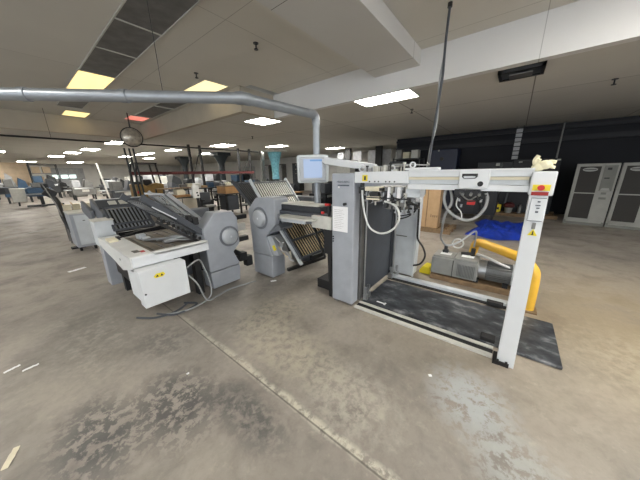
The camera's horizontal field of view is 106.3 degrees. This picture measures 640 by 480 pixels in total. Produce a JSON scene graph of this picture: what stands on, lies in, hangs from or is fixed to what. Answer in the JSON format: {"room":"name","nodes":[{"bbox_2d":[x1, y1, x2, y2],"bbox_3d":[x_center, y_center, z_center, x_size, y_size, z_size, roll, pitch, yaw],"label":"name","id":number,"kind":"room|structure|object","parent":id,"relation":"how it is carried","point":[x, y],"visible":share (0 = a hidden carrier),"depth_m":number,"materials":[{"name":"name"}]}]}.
{"room":"print shop","nodes":[
{"label":"print shop","id":0,"kind":"room"},
{"bbox_2d":[0,108,143,138],"bbox_3d":[-11.810,-3.242,5.510,0.150,0.579,13.100,11,20,37],"label":"trim","id":1,"kind":"structure","parent":0,"point":[9,118],"depth_m":8.52,"materials":[{"name":"paint"}]},
{"bbox_2d":[17,164,180,189],"bbox_3d":[-31.917,-7.793,30.070,0.200,3.220,27.200,11,20,37],"label":"wall","id":2,"kind":"structure","parent":0,"point":[91,173],"depth_m":32.85,"materials":[{"name":"paint"}]},
{"bbox_2d":[45,168,85,186],"bbox_3d":[-31.702,-7.560,30.095,0.180,2.750,3.400,11,20,37],"label":"window","id":3,"kind":"structure","parent":2,"relation":"in","point":[66,175],"depth_m":30.14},
{"bbox_2d":[141,87,242,139],"bbox_3d":[-4.916,-4.159,8.366,7.260,0.579,0.150,11,20,37],"label":"trim","id":4,"kind":"structure","parent":0,"point":[193,115],"depth_m":7.78,"materials":[{"name":"paint"}]},
{"bbox_2d":[236,85,275,119],"bbox_3d":[-1.671,-3.709,6.552,0.150,0.579,1.240,11,20,37],"label":"trim","id":5,"kind":"structure","parent":0,"point":[256,111],"depth_m":6.41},
{"bbox_2d":[179,150,395,190],"bbox_3d":[-8.047,-7.806,28.623,39.400,3.220,0.200,11,20,37],"label":"wall","id":6,"kind":"structure","parent":0,"point":[229,166],"depth_m":27.41,"materials":[{"name":"paint"}]},
{"bbox_2d":[244,166,255,178],"bbox_3d":[-8.392,-8.046,28.611,2.000,1.400,0.120,11,20,37],"label":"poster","id":7,"kind":"object","parent":6,"relation":"attached to","point":[246,167],"visible":0.61,"depth_m":28.32,"materials":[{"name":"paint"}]},
{"bbox_2d":[0,0,578,124],"bbox_3d":[-2.796,-2.063,-0.728,22.150,0.200,14.350,11,20,37],"label":"ceiling","id":8,"kind":"structure","parent":0,"point":[43,43],"depth_m":4.03,"materials":[{"name":"paint"}]},
{"bbox_2d":[56,101,89,108],"bbox_3d":[-7.093,-4.024,6.936,1.900,0.040,0.600,11,20,37],"label":"panel","id":9,"kind":"object","parent":8,"relation":"attached to","point":[80,105],"visible":0.44,"depth_m":7.26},
{"bbox_2d":[61,110,90,117],"bbox_3d":[-8.509,-4.406,8.361,0.990,0.042,0.640,11,20,37],"label":"ceiling light","id":10,"kind":"object","parent":8,"relation":"attached to","point":[65,112],"visible":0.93,"depth_m":8.31,"materials":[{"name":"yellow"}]},
{"bbox_2d":[65,69,115,88],"bbox_3d":[-5.451,-3.707,5.666,1.740,0.042,0.640,11,20,37],"label":"ceiling light","id":11,"kind":"object","parent":8,"relation":"attached to","point":[80,79],"visible":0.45,"depth_m":5.53,"materials":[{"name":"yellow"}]},
{"bbox_2d":[78,45,136,78],"bbox_3d":[-4.184,-3.450,4.699,1.470,0.040,0.620,11,20,37],"label":"panel","id":12,"kind":"object","parent":8,"relation":"attached to","point":[98,61],"visible":0.81,"depth_m":4.66,"materials":[{"name":"metal"}]},
{"bbox_2d":[94,16,162,58],"bbox_3d":[-3.136,-3.245,3.897,1.200,0.040,0.620,11,20,37],"label":"panel","id":13,"kind":"object","parent":8,"relation":"attached to","point":[120,37],"visible":0.84,"depth_m":3.86,"materials":[{"name":"metal"}]},
{"bbox_2d":[0,108,257,151],"bbox_3d":[-9.369,-3.511,7.007,0.060,0.948,18.500,11,20,37],"label":"conduit pipe","id":14,"kind":"object","parent":8,"relation":"hanging from","point":[4,135],"visible":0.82,"depth_m":8.66,"materials":[{"name":"metal"}]},
{"bbox_2d":[120,113,142,146],"bbox_3d":[-6.616,-3.839,8.364,0.331,1.140,0.647,11,20,37],"label":"convex mirror","id":15,"kind":"object","parent":8,"relation":"hanging from","point":[130,136],"visible":1,"depth_m":8.35,"materials":[{"name":"metal"}]},
{"bbox_2d":[124,115,149,120],"bbox_3d":[-6.988,-4.656,9.161,0.840,0.042,0.640,11,20,37],"label":"ceiling light","id":16,"kind":"object","parent":8,"relation":"attached to","point":[131,117],"visible":0.73,"depth_m":9.16,"materials":[{"name":"red"}]},
{"bbox_2d":[134,106,172,117],"bbox_3d":[-5.816,-4.436,8.334,1.900,0.040,0.590,11,20,37],"label":"panel","id":17,"kind":"object","parent":8,"relation":"attached to","point":[153,111],"visible":0.83,"depth_m":8.30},
{"bbox_2d":[113,0,200,35],"bbox_3d":[-2.175,-3.056,3.162,1.250,0.040,0.620,11,20,37],"label":"panel","id":18,"kind":"object","parent":8,"relation":"attached to","point":[164,14],"visible":0.98,"depth_m":3.25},
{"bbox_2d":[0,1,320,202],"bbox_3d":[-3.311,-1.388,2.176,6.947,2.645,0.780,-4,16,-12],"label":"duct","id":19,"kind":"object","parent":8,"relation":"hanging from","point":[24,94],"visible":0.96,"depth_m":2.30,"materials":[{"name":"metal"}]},
{"bbox_2d":[154,103,187,108],"bbox_3d":[-4.246,-4.128,7.133,1.900,0.040,0.590,11,20,37],"label":"panel","id":20,"kind":"object","parent":8,"relation":"attached to","point":[165,105],"visible":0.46,"depth_m":7.52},
{"bbox_2d":[182,79,228,90],"bbox_3d":[-2.920,-3.877,6.116,1.160,0.042,0.630,11,20,37],"label":"ceiling light","id":21,"kind":"object","parent":8,"relation":"attached to","point":[204,85],"visible":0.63,"depth_m":5.99,"materials":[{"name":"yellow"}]},
{"bbox_2d":[256,0,421,77],"bbox_3d":[-0.423,-2.724,2.330,0.900,0.249,6.190,11,20,37],"label":"ceiling beam","id":22,"kind":"structure","parent":8,"relation":"attached to","point":[366,33],"depth_m":3.33,"materials":[{"name":"paint"}]},
{"bbox_2d":[426,1,452,166],"bbox_3d":[1.628,-2.026,3.296,0.067,2.183,0.449,9,19,33],"label":"hanging cable","id":23,"kind":"object","parent":8,"relation":"hanging from","point":[441,77],"visible":0.91,"depth_m":3.30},
{"bbox_2d":[0,189,639,479],"bbox_3d":[-10.950,-2.076,14.636,53.400,0.200,27.400,11,20,37],"label":"floor","id":24,"kind":"structure","parent":0,"point":[286,379],"depth_m":2.00,"materials":[{"name":"concrete"}]},
{"bbox_2d":[0,173,16,199],"bbox_3d":[-26.078,-4.414,19.688,1.070,2.096,1.500,11,20,37],"label":"machine","id":25,"kind":"object","parent":24,"relation":"on","point":[6,176],"visible":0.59,"depth_m":19.62,"materials":[{"name":"metal"}]},
{"bbox_2d":[0,446,19,470],"bbox_3d":[-1.891,1.330,1.467,0.035,0.006,0.140,-10,18,-29],"label":"paper scrap","id":26,"kind":"object","parent":24,"relation":"on","point":[12,454],"visible":1,"depth_m":1.46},
{"bbox_2d":[0,187,20,205],"bbox_3d":[-19.197,-2.516,14.220,1.220,1.153,1.950,11,20,37],"label":"workbench","id":27,"kind":"object","parent":24,"relation":"on","point":[3,190],"visible":0.41,"depth_m":14.10,"materials":[{"name":"metal"}]},
{"bbox_2d":[2,178,33,203],"bbox_3d":[-21.056,-3.409,16.517,1.070,1.696,1.500,11,20,37],"label":"machine","id":28,"kind":"object","parent":24,"relation":"on","point":[21,183],"visible":0.48,"depth_m":16.24,"materials":[{"name":"metal"}]},
{"bbox_2d":[9,179,63,206],"bbox_3d":[-16.718,-2.789,14.159,1.100,1.563,1.950,11,20,37],"label":"folder","id":29,"kind":"object","parent":24,"relation":"on","point":[17,194],"visible":0.79,"depth_m":13.77,"materials":[{"name":"metal"}]},
{"bbox_2d":[26,164,65,196],"bbox_3d":[-23.495,-5.061,20.626,0.850,2.750,1.650,11,20,37],"label":"rack","id":30,"kind":"object","parent":24,"relation":"on","point":[60,182],"visible":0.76,"depth_m":20.56,"materials":[{"name":"metal"}]},
{"bbox_2d":[30,175,62,198],"bbox_3d":[-22.443,-4.312,19.466,1.274,1.896,1.875,11,20,37],"label":"machine","id":31,"kind":"object","parent":24,"relation":"on","point":[36,179],"visible":0.48,"depth_m":19.50,"materials":[{"name":"metal"}]},
{"bbox_2d":[40,184,83,248],"bbox_3d":[-6.307,-0.595,5.857,1.166,1.510,0.286,8,18,28],"label":"machine","id":32,"kind":"object","parent":24,"relation":"on","point":[48,192],"visible":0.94,"depth_m":5.79,"materials":[{"name":"metal"}]},
{"bbox_2d":[63,208,81,242],"bbox_3d":[-6.379,-0.426,6.502,0.450,0.840,0.760,11,20,37],"label":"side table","id":33,"kind":"object","parent":24,"relation":"on","point":[67,231],"visible":0.09,"depth_m":6.27,"materials":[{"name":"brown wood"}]},
{"bbox_2d":[61,203,71,210],"bbox_3d":[-6.454,-0.860,6.096,0.245,0.217,0.172,11,20,37],"label":"carton","id":34,"kind":"object","parent":33,"relation":"on","point":[66,207],"visible":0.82,"depth_m":6.09,"materials":[{"name":"cardboard"}]},
{"bbox_2d":[63,209,97,250],"bbox_3d":[-5.667,-0.244,5.711,0.772,0.890,0.370,11,20,37],"label":"base cabinet","id":35,"kind":"object","parent":24,"relation":"on","point":[79,225],"visible":0.78,"depth_m":5.47,"materials":[{"name":"grey metal"}]},
{"bbox_2d":[64,179,96,200],"bbox_3d":[-17.964,-3.764,17.968,1.172,1.496,1.625,11,20,37],"label":"machine","id":36,"kind":"object","parent":24,"relation":"on","point":[87,188],"visible":0.98,"depth_m":17.77,"materials":[{"name":"metal"}]},
{"bbox_2d":[95,163,110,198],"bbox_3d":[-10.808,-2.676,12.087,0.423,2.290,0.075,0,16,5],"label":"leaning board","id":37,"kind":"object","parent":24,"relation":"on","point":[100,174],"visible":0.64,"depth_m":11.99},
{"bbox_2d":[88,217,122,284],"bbox_3d":[-3.307,0.182,3.769,0.320,1.035,0.240,11,20,37],"label":"base cabinet","id":38,"kind":"object","parent":24,"relation":"on","point":[101,227],"visible":0.63,"depth_m":3.66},
{"bbox_2d":[95,177,117,195],"bbox_3d":[-18.183,-4.600,20.790,1.682,1.596,1.875,11,20,37],"label":"machine","id":39,"kind":"object","parent":24,"relation":"on","point":[101,186],"visible":0.25,"depth_m":20.46,"materials":[{"name":"metal"}]},
{"bbox_2d":[98,179,123,198],"bbox_3d":[-14.080,-3.414,16.470,1.274,1.496,1.625,11,20,37],"label":"machine","id":40,"kind":"object","parent":24,"relation":"on","point":[121,180],"visible":0.29,"depth_m":16.09,"materials":[{"name":"metal"}]},
{"bbox_2d":[100,180,131,197],"bbox_3d":[-11.747,-2.791,14.186,1.070,1.446,1.750,11,20,37],"label":"machine","id":41,"kind":"object","parent":24,"relation":"on","point":[116,187],"visible":0.54,"depth_m":13.78,"materials":[{"name":"metal"}]},
{"bbox_2d":[80,196,166,235],"bbox_3d":[-3.428,-0.108,4.324,1.448,1.300,0.886,11,20,37],"label":"folding machine","id":42,"kind":"object","parent":24,"relation":"on","point":[126,220],"visible":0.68,"depth_m":3.92,"materials":[{"name":"metal"}]},
{"bbox_2d":[123,148,163,207],"bbox_3d":[-7.590,-2.437,10.468,3.168,2.621,1.858,11,20,37],"label":"forklift","id":43,"kind":"object","parent":24,"relation":"on","point":[145,185],"visible":0.47,"depth_m":10.83,"materials":[{"name":"black metal"}]},
{"bbox_2d":[152,175,181,184],"bbox_3d":[-10.734,-3.620,16.628,1.274,1.696,2.250,11,20,37],"label":"machine","id":44,"kind":"object","parent":24,"relation":"on","point":[171,178],"visible":0.25,"depth_m":16.59,"materials":[{"name":"metal"}]},
{"bbox_2d":[162,182,178,192],"bbox_3d":[-8.822,-2.634,13.719,1.070,1.296,1.500,11,20,37],"label":"machine","id":45,"kind":"object","parent":24,"relation":"on","point":[168,184],"visible":0.16,"depth_m":13.65,"materials":[{"name":"metal"}]},
{"bbox_2d":[98,223,255,318],"bbox_3d":[-2.119,0.284,3.618,1.659,0.880,1.522,11,20,37],"label":"table","id":46,"kind":"object","parent":24,"relation":"on","point":[153,265],"visible":0.98,"depth_m":2.93,"materials":[{"name":"white paint"}]},
{"bbox_2d":[155,187,199,209],"bbox_3d":[-5.194,-1.304,8.867,0.800,1.220,1.200,11,20,37],"label":"table","id":47,"kind":"object","parent":24,"relation":"on","point":[190,202],"visible":0.26,"depth_m":8.75,"materials":[{"name":"metal"}]},
{"bbox_2d":[156,187,190,189],"bbox_3d":[-5.204,-1.882,8.706,0.700,0.020,1.100,11,20,37],"label":"shelf","id":48,"kind":"object","parent":47,"relation":"attached to","point":[175,187],"depth_m":8.47,"materials":[{"name":"brown wood"}]},
{"bbox_2d":[173,194,190,197],"bbox_3d":[-5.066,-1.613,8.738,0.460,0.078,0.500,11,20,37],"label":"flat box","id":49,"kind":"object","parent":47,"relation":"on","point":[185,195],"visible":0.66,"depth_m":8.57,"materials":[{"name":"cardboard"}]},
{"bbox_2d":[173,189,185,194],"bbox_3d":[-5.072,-1.738,8.665,0.300,0.199,0.298,11,20,37],"label":"box","id":50,"kind":"object","parent":49,"relation":"on","point":[176,191],"visible":0.94,"depth_m":8.57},
{"bbox_2d":[175,156,191,178],"bbox_3d":[-11.933,-5.721,21.412,1.000,3.210,1.000,11,20,37],"label":"column","id":51,"kind":"structure","parent":24,"relation":"on","point":[184,161],"depth_m":20.93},
{"bbox_2d":[119,191,252,288],"bbox_3d":[-1.949,-0.048,3.718,1.164,1.460,1.454,11,20,37],"label":"folding machine","id":52,"kind":"object","parent":24,"relation":"on","point":[221,228],"visible":0.98,"depth_m":3.48,"materials":[{"name":"white paint"}]},
{"bbox_2d":[128,144,253,201],"bbox_3d":[-6.551,-3.424,13.013,1.160,3.120,6.400,11,20,37],"label":"rack","id":53,"kind":"object","parent":24,"relation":"on","point":[202,171],"visible":0.64,"depth_m":12.44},
{"bbox_2d":[182,178,207,194],"bbox_3d":[-8.379,-3.324,15.790,0.968,1.496,1.625,11,20,37],"label":"machine","id":54,"kind":"object","parent":24,"relation":"on","point":[197,180],"visible":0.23,"depth_m":15.54,"materials":[{"name":"metal"}]},
{"bbox_2d":[191,183,199,206],"bbox_3d":[-4.413,-1.356,8.708,0.300,1.380,0.350,11,20,37],"label":"reader","id":55,"kind":"object","parent":24,"relation":"on","point":[195,188],"visible":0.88,"depth_m":8.54,"materials":[{"name":"white plastic"}]},
{"bbox_2d":[200,192,216,210],"bbox_3d":[-4.367,-1.382,9.440,0.506,0.965,0.502,11,20,37],"label":"office chair","id":56,"kind":"object","parent":24,"relation":"on","point":[204,196],"visible":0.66,"depth_m":9.45,"materials":[{"name":"fabric"}]},
{"bbox_2d":[182,187,238,201],"bbox_3d":[-5.591,-2.208,12.447,0.600,1.050,3.000,11,20,37],"label":"bench","id":57,"kind":"object","parent":24,"relation":"on","point":[206,187],"visible":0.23,"depth_m":12.10,"materials":[{"name":"metal"}]},
{"bbox_2d":[201,174,220,191],"bbox_3d":[-9.151,-4.716,20.082,1.274,1.896,2.000,11,20,37],"label":"machine","id":58,"kind":"object","parent":24,"relation":"on","point":[208,177],"visible":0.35,"depth_m":19.67,"materials":[{"name":"metal"}]},
{"bbox_2d":[210,152,230,180],"bbox_3d":[-7.336,-4.888,18.141,1.040,3.210,1.040,11,20,37],"label":"column","id":59,"kind":"structure","parent":24,"relation":"on","point":[220,157],"depth_m":17.64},
{"bbox_2d":[210,180,232,200],"bbox_3d":[-6.401,-3.195,15.578,0.866,1.296,1.250,11,20,37],"label":"machine","id":60,"kind":"object","parent":24,"relation":"on","point":[214,191],"visible":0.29,"depth_m":15.46,"materials":[{"name":"metal"}]},
{"bbox_2d":[215,193,247,212],"bbox_3d":[-3.704,-1.676,10.720,0.800,0.890,1.500,11,20,37],"label":"stand","id":61,"kind":"object","parent":24,"relation":"on","point":[228,202],"visible":0.78,"depth_m":10.23,"materials":[{"name":"metal"}]},
{"bbox_2d":[216,185,238,193],"bbox_3d":[-3.942,-2.162,10.242,0.670,0.309,0.620,11,20,37],"label":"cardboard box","id":62,"kind":"object","parent":61,"relation":"on","point":[225,189],"visible":0.89,"depth_m":10.02,"materials":[{"name":"cardboard"}]},
{"bbox_2d":[229,174,249,183],"bbox_3d":[-7.383,-5.249,22.256,1.274,1.696,2.500,11,20,37],"label":"machine","id":63,"kind":"object","parent":24,"relation":"on","point":[235,178],"visible":0.38,"depth_m":21.84,"materials":[{"name":"metal"}]},
{"bbox_2d":[265,165,272,180],"bbox_3d":[-5.602,-6.860,26.233,0.900,2.600,0.690,11,20,37],"label":"locker","id":64,"kind":"object","parent":24,"relation":"on","point":[268,169],"visible":0.5,"depth_m":25.76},
{"bbox_2d":[259,149,286,180],"bbox_3d":[-3.317,-4.716,17.276,1.600,3.210,1.200,11,20,37],"label":"column","id":65,"kind":"structure","parent":24,"relation":"on","point":[274,155],"depth_m":16.85,"materials":[{"name":"metal"}]},
{"bbox_2d":[231,178,325,276],"bbox_3d":[-0.636,-0.273,4.219,1.668,1.578,1.152,11,20,37],"label":"folding machine","id":66,"kind":"object","parent":24,"relation":"on","point":[273,238],"visible":0.89,"depth_m":3.86,"materials":[{"name":"white paint"}]},
{"bbox_2d":[269,222,292,233],"bbox_3d":[-0.634,-0.178,3.748,0.347,0.208,0.260,11,20,37],"label":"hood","id":67,"kind":"object","parent":66,"relation":"attached to","point":[274,227],"depth_m":3.63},
{"bbox_2d":[279,164,286,180],"bbox_3d":[-4.032,-6.552,25.032,0.900,2.600,0.690,11,20,37],"label":"locker","id":68,"kind":"object","parent":24,"relation":"on","point":[282,167],"visible":0.32,"depth_m":24.57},
{"bbox_2d":[292,163,303,190],"bbox_3d":[-2.149,-6.183,23.591,0.900,2.600,0.690,11,20,37],"label":"locker","id":69,"kind":"object","parent":24,"relation":"on","point":[294,165],"visible":0.62,"depth_m":23.38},
{"bbox_2d":[278,201,332,296],"bbox_3d":[-0.101,0.021,3.687,1.180,1.284,1.020,11,20,37],"label":"table","id":70,"kind":"object","parent":24,"relation":"on","point":[319,215],"visible":0.65,"depth_m":3.22,"materials":[{"name":"metal"}]},
{"bbox_2d":[280,214,316,221],"bbox_3d":[-0.313,-0.298,3.237,0.630,0.025,0.220,11,20,37],"label":"paper tray","id":71,"kind":"object","parent":70,"relation":"on","point":[285,217],"depth_m":3.19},
{"bbox_2d":[317,273,328,289],"bbox_3d":[0.297,0.590,3.746,0.350,0.140,0.650,11,20,37],"label":"tray","id":72,"kind":"object","parent":70,"relation":"on","point":[323,281],"depth_m":3.56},
{"bbox_2d":[309,181,331,204],"bbox_3d":[0.177,-1.897,10.516,0.968,1.296,1.500,11,20,37],"label":"machine","id":73,"kind":"object","parent":24,"relation":"on","point":[326,188],"visible":0.41,"depth_m":10.08,"materials":[{"name":"metal"}]},
{"bbox_2d":[336,166,360,172],"bbox_3d":[1.348,-2.707,11.671,1.070,2.196,1.750,11,20,37],"label":"machine","id":74,"kind":"object","parent":24,"relation":"on","point":[339,169],"visible":0.09,"depth_m":11.22,"materials":[{"name":"metal"}]},
{"bbox_2d":[345,148,351,159],"bbox_3d":[1.943,-4.636,16.677,0.400,3.200,0.180,11,20,37],"label":"column","id":75,"kind":"structure","parent":24,"relation":"on","point":[347,151],"depth_m":16.26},
{"bbox_2d":[353,151,361,161],"bbox_3d":[2.538,-4.479,16.413,0.620,2.980,0.050,11,20,37],"label":"panel","id":76,"kind":"object","parent":24,"relation":"on","point":[357,155],"visible":0.36,"depth_m":16.06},
{"bbox_2d":[368,150,375,171],"bbox_3d":[3.402,-4.310,15.752,0.600,2.980,0.050,11,20,37],"label":"panel","id":77,"kind":"object","parent":24,"relation":"on","point":[371,153],"visible":0.21,"depth_m":15.49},
{"bbox_2d":[375,146,382,170],"bbox_3d":[3.709,-4.290,15.326,0.400,3.200,0.180,11,20,37],"label":"column","id":78,"kind":"structure","parent":24,"relation":"on","point":[379,149],"depth_m":14.97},
{"bbox_2d":[382,149,390,165],"bbox_3d":[4.147,-4.164,15.182,0.550,2.980,0.050,11,20,37],"label":"panel","id":79,"kind":"object","parent":24,"relation":"on","point":[386,157],"visible":0.36,"depth_m":14.87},
{"bbox_2d":[379,161,405,200],"bbox_3d":[3.214,-2.371,10.534,0.968,2.096,1.500,11,20,37],"label":"machine","id":80,"kind":"object","parent":24,"relation":"on","point":[392,162],"visible":0.16,"depth_m":10.13,"materials":[{"name":"metal"}]},
{"bbox_2d":[393,157,424,167],"bbox_3d":[4.194,-2.766,11.604,1.250,2.250,0.750,11,20,37],"label":"storage shelf","id":81,"kind":"object","parent":24,"relation":"on","point":[419,158],"visible":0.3,"depth_m":11.19,"materials":[{"name":"metal"}]},
{"bbox_2d":[396,150,403,158],"bbox_3d":[3.800,-4.054,11.384,0.250,0.399,0.350,11,20,37],"label":"storage box","id":82,"kind":"object","parent":81,"relation":"on","point":[399,153],"visible":0.81,"depth_m":11.26,"materials":[{"name":"metal"}]},
{"bbox_2d":[411,150,420,157],"bbox_3d":[4.370,-3.918,10.955,0.300,0.349,0.350,11,20,37],"label":"storage box","id":83,"kind":"object","parent":81,"relation":"on","point":[414,153],"visible":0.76,"depth_m":10.83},
{"bbox_2d":[419,263,430,274],"bbox_3d":[1.814,0.477,4.078,0.178,0.129,0.220,11,20,37],"label":"chock","id":84,"kind":"object","parent":24,"relation":"on","point":[426,268],"visible":0.77,"depth_m":4.00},
{"bbox_2d":[420,223,455,234],"bbox_3d":[3.388,-0.358,6.986,0.880,0.120,0.920,11,20,37],"label":"pallet","id":85,"kind":"object","parent":24,"relation":"on","point":[447,229],"visible":0.52,"depth_m":6.71,"materials":[{"name":"brown wood"}]},
{"bbox_2d":[421,190,443,227],"bbox_3d":[3.141,-0.954,6.735,0.490,1.169,0.340,11,20,37],"label":"carton","id":86,"kind":"object","parent":85,"relation":"on","point":[432,200],"visible":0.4,"depth_m":6.62,"materials":[{"name":"cardboard"}]},
{"bbox_2d":[332,162,557,368],"bbox_3d":[1.445,-0.081,3.055,1.960,1.766,1.843,11,20,37],"label":"machine","id":87,"kind":"object","parent":24,"relation":"on","point":[372,241],"visible":1,"depth_m":2.61,"materials":[{"name":"metal"}]},
{"bbox_2d":[322,157,376,171],"bbox_3d":[0.284,-0.885,2.989,0.985,0.299,0.195,11,20,37],"label":"support arm","id":88,"kind":"object","parent":87,"relation":"attached to","point":[327,160],"visible":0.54,"depth_m":2.86,"materials":[{"name":"white paint"}]},
{"bbox_2d":[297,154,328,182],"bbox_3d":[-0.097,-0.973,3.288,0.430,0.371,0.133,-1,16,0],"label":"monitor","id":89,"kind":"object","parent":88,"relation":"attached to","point":[310,168],"visible":0.96,"depth_m":3.25,"materials":[{"name":"grey"}]},
{"bbox_2d":[531,155,556,170],"bbox_3d":[1.591,-0.548,1.704,0.132,0.116,0.067,11,20,37],"label":"gloves","id":90,"kind":"object","parent":87,"relation":"on","point":[539,165],"visible":0.98,"depth_m":1.70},
{"bbox_2d":[430,148,460,208],"bbox_3d":[5.553,-2.735,10.848,1.050,2.550,0.670,11,20,37],"label":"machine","id":91,"kind":"object","parent":24,"relation":"on","point":[447,159],"visible":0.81,"depth_m":10.38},
{"bbox_2d":[363,280,562,369],"bbox_3d":[1.549,0.861,2.895,1.900,0.026,0.780,11,20,37],"label":"floor mat","id":92,"kind":"object","parent":24,"relation":"on","point":[537,340],"visible":0.94,"depth_m":2.75,"materials":[{"name":"rubber"}]},
{"bbox_2d":[430,238,514,295],"bbox_3d":[2.291,0.315,3.567,1.090,0.700,0.368,11,20,37],"label":"pump","id":93,"kind":"object","parent":24,"relation":"on","point":[467,269],"visible":0.94,"depth_m":3.49,"materials":[{"name":"grey metal"}]},
{"bbox_2d":[456,264,474,279],"bbox_3d":[2.123,0.463,3.510,0.219,0.190,0.010,11,20,37],"label":"vent grille","id":94,"kind":"object","parent":93,"relation":"attached to","point":[463,271],"depth_m":3.51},
{"bbox_2d":[452,191,499,219],"bbox_3d":[5.246,-1.276,8.114,1.200,1.220,0.912,11,20,37],"label":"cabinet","id":95,"kind":"object","parent":24,"relation":"on","point":[491,208],"visible":0.5,"depth_m":7.77,"materials":[{"name":"metal"}]},
{"bbox_2d":[465,219,522,240],"bbox_3d":[5.059,-0.350,6.623,1.560,0.214,2.340,11,20,37],"label":"tarp","id":96,"kind":"object","parent":24,"relation":"on","point":[490,229],"visible":0.78,"depth_m":6.24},
{"bbox_2d":[469,239,540,314],"bbox_3d":[2.468,0.382,3.348,0.262,0.684,1.313,-2,16,-3],"label":"guard rail","id":97,"kind":"object","parent":24,"relation":"on","point":[509,253],"visible":0.64,"depth_m":2.93,"materials":[{"name":"metal"}]},
{"bbox_2d":[495,211,557,219],"bbox_3d":[7.292,-1.077,9.339,2.700,0.110,1.220,11,20,37],"label":"timber skid","id":98,"kind":"object","parent":24,"relation":"on","point":[550,215],"visible":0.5,"depth_m":8.74,"materials":[{"name":"brown wood"}]},
{"bbox_2d":[503,202,514,212],"bbox_3d":[7.010,-1.214,8.920,0.343,0.384,0.278,11,20,37],"label":"bag","id":99,"kind":"object","parent":98,"relation":"on","point":[508,206],"visible":1,"depth_m":8.85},
{"bbox_2d":[477,158,561,213],"bbox_3d":[7.360,-2.087,9.212,2.350,1.880,1.080,11,20,37],"label":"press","id":100,"kind":"object","parent":98,"relation":"on","point":[518,198],"visible":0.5,"depth_m":8.81,"materials":[{"name":"metal"}]},
{"bbox_2d":[511,125,524,158],"bbox_3d":[7.307,-3.584,8.884,0.220,1.178,0.060,11,20,37],"label":"ladder","id":101,"kind":"object","parent":100,"relation":"on","point":[518,134],"visible":0.94,"depth_m":8.87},
{"bbox_2d":[556,122,565,157],"bbox_3d":[8.412,-3.475,8.391,0.050,1.199,0.050,11,20,37],"label":"post","id":102,"kind":"object","parent":100,"relation":"on","point":[564,122],"visible":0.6,"depth_m":8.37,"materials":[{"name":"metal"}]},
{"bbox_2d":[562,163,621,226],"bbox_3d":[8.213,-1.386,7.282,0.800,1.780,0.840,-14,20,-38],"label":"tall cabinet","id":103,"kind":"object","parent":24,"relation":"on","point":[593,185],"visible":1,"depth_m":7.04,"materials":[{"name":"metal"}]},
{"bbox_2d":[568,166,601,218],"bbox_3d":[7.857,-1.403,7.141,0.012,1.500,0.420,-14,20,-38],"label":"door","id":104,"kind":"structure","parent":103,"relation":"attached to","point":[587,180],"depth_m":7.13,"materials":[{"name":"metal"}]},
{"bbox_2d":[604,162,639,230],"bbox_3d":[8.769,-1.216,6.636,0.800,1.780,0.840,-14,20,-38],"label":"tall cabinet","id":105,"kind":"object","parent":24,"relation":"on","point":[624,210],"visible":1,"depth_m":6.55,"materials":[{"name":"metal"}]},
{"bbox_3d":[-25.886,-5.475,21.608,0.100,3.100,0.100,11,20,37],"label":"post","id":106,"kind":"object","parent":24,"relation":"on","visible":0},
{"bbox_2d":[0,162,31,185],"bbox_3d":[-27.023,-5.438,19.965,0.060,1.950,3.800,11,20,37],"label":"curtain","id":107,"kind":"object","parent":106,"relation":"hanging from","point":[15,170],"visible":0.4,"depth_m":20.76,"materials":[{"name":"fabric"}]},
{"bbox_2d":[0,40,639,165],"bbox_3d":[-11.012,-5.640,13.642,53.400,0.760,27.400,11,20,37],"label":"ceiling","id":108,"kind":"structure","parent":0,"point":[575,87],"depth_m":7.57,"materials":[{"name":"tile"}]},
{"bbox_2d":[210,143,234,146],"bbox_3d":[-5.357,-5.218,13.231,1.340,0.042,0.840,11,20,37],"label":"ceiling light","id":109,"kind":"object","parent":108,"relation":"attached to","point":[222,144],"visible":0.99,"depth_m":13.15,"materials":[{"name":"white"}]},
{"bbox_2d":[214,144,233,146],"bbox_3d":[-5.357,-5.210,13.233,1.300,0.018,0.800,11,20,37],"label":"diffuser","id":110,"kind":"object","parent":109,"relation":"attached to","point":[217,145],"depth_m":13.14,"materials":[{"name":"white"}]},
{"bbox_2d":[243,117,281,124],"bbox_3d":[-1.755,-3.633,7.327,0.870,0.042,0.770,11,20,37],"label":"ceiling light","id":111,"kind":"object","parent":108,"relation":"attached to","point":[258,120],"visible":0.91,"depth_m":7.29,"materials":[{"name":"white"}]},
{"bbox_2d":[353,88,419,106],"bbox_3d":[1.436,-3.112,5.261,1.260,0.042,0.640,11,20,37],"label":"ceiling light","id":112,"kind":"object","parent":108,"relation":"attached to","point":[404,94],"visible":0.99,"depth_m":5.20,"materials":[{"name":"white"}]},
{"bbox_2d":[498,61,546,82],"bbox_3d":[3.330,-2.762,3.978,0.600,0.070,0.500,11,20,37],"label":"ceiling vent","id":113,"kind":"object","parent":108,"relation":"in","point":[534,69],"visible":1,"depth_m":3.90,"materials":[{"name":"metal"}]},
{"bbox_2d":[502,67,540,79],"bbox_3d":[3.330,-2.778,3.974,0.500,0.033,0.340,11,20,37],"label":"grille","id":114,"kind":"object","parent":113,"relation":"attached to","point":[537,70],"depth_m":3.95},
{"bbox_2d":[273,0,639,118],"bbox_3d":[4.510,-2.684,2.493,14.740,0.579,0.150,11,20,37],"label":"ceiling beam","id":115,"kind":"structure","parent":0,"point":[580,26],"depth_m":3.71,"materials":[{"name":"paint"}]},
{"bbox_2d":[396,115,639,216],"bbox_3d":[9.500,-2.483,8.452,14.000,3.220,0.200,11,20,37],"label":"wall","id":116,"kind":"structure","parent":0,"point":[626,149],"depth_m":8.83,"materials":[{"name":"paint"}]},
{"bbox_2d":[396,118,639,151],"bbox_3d":[9.386,-3.663,8.000,14.000,0.500,0.100,11,20,37],"label":"trim","id":117,"kind":"structure","parent":116,"relation":"attached to","point":[633,132],"depth_m":8.94,"materials":[{"name":"metal"}]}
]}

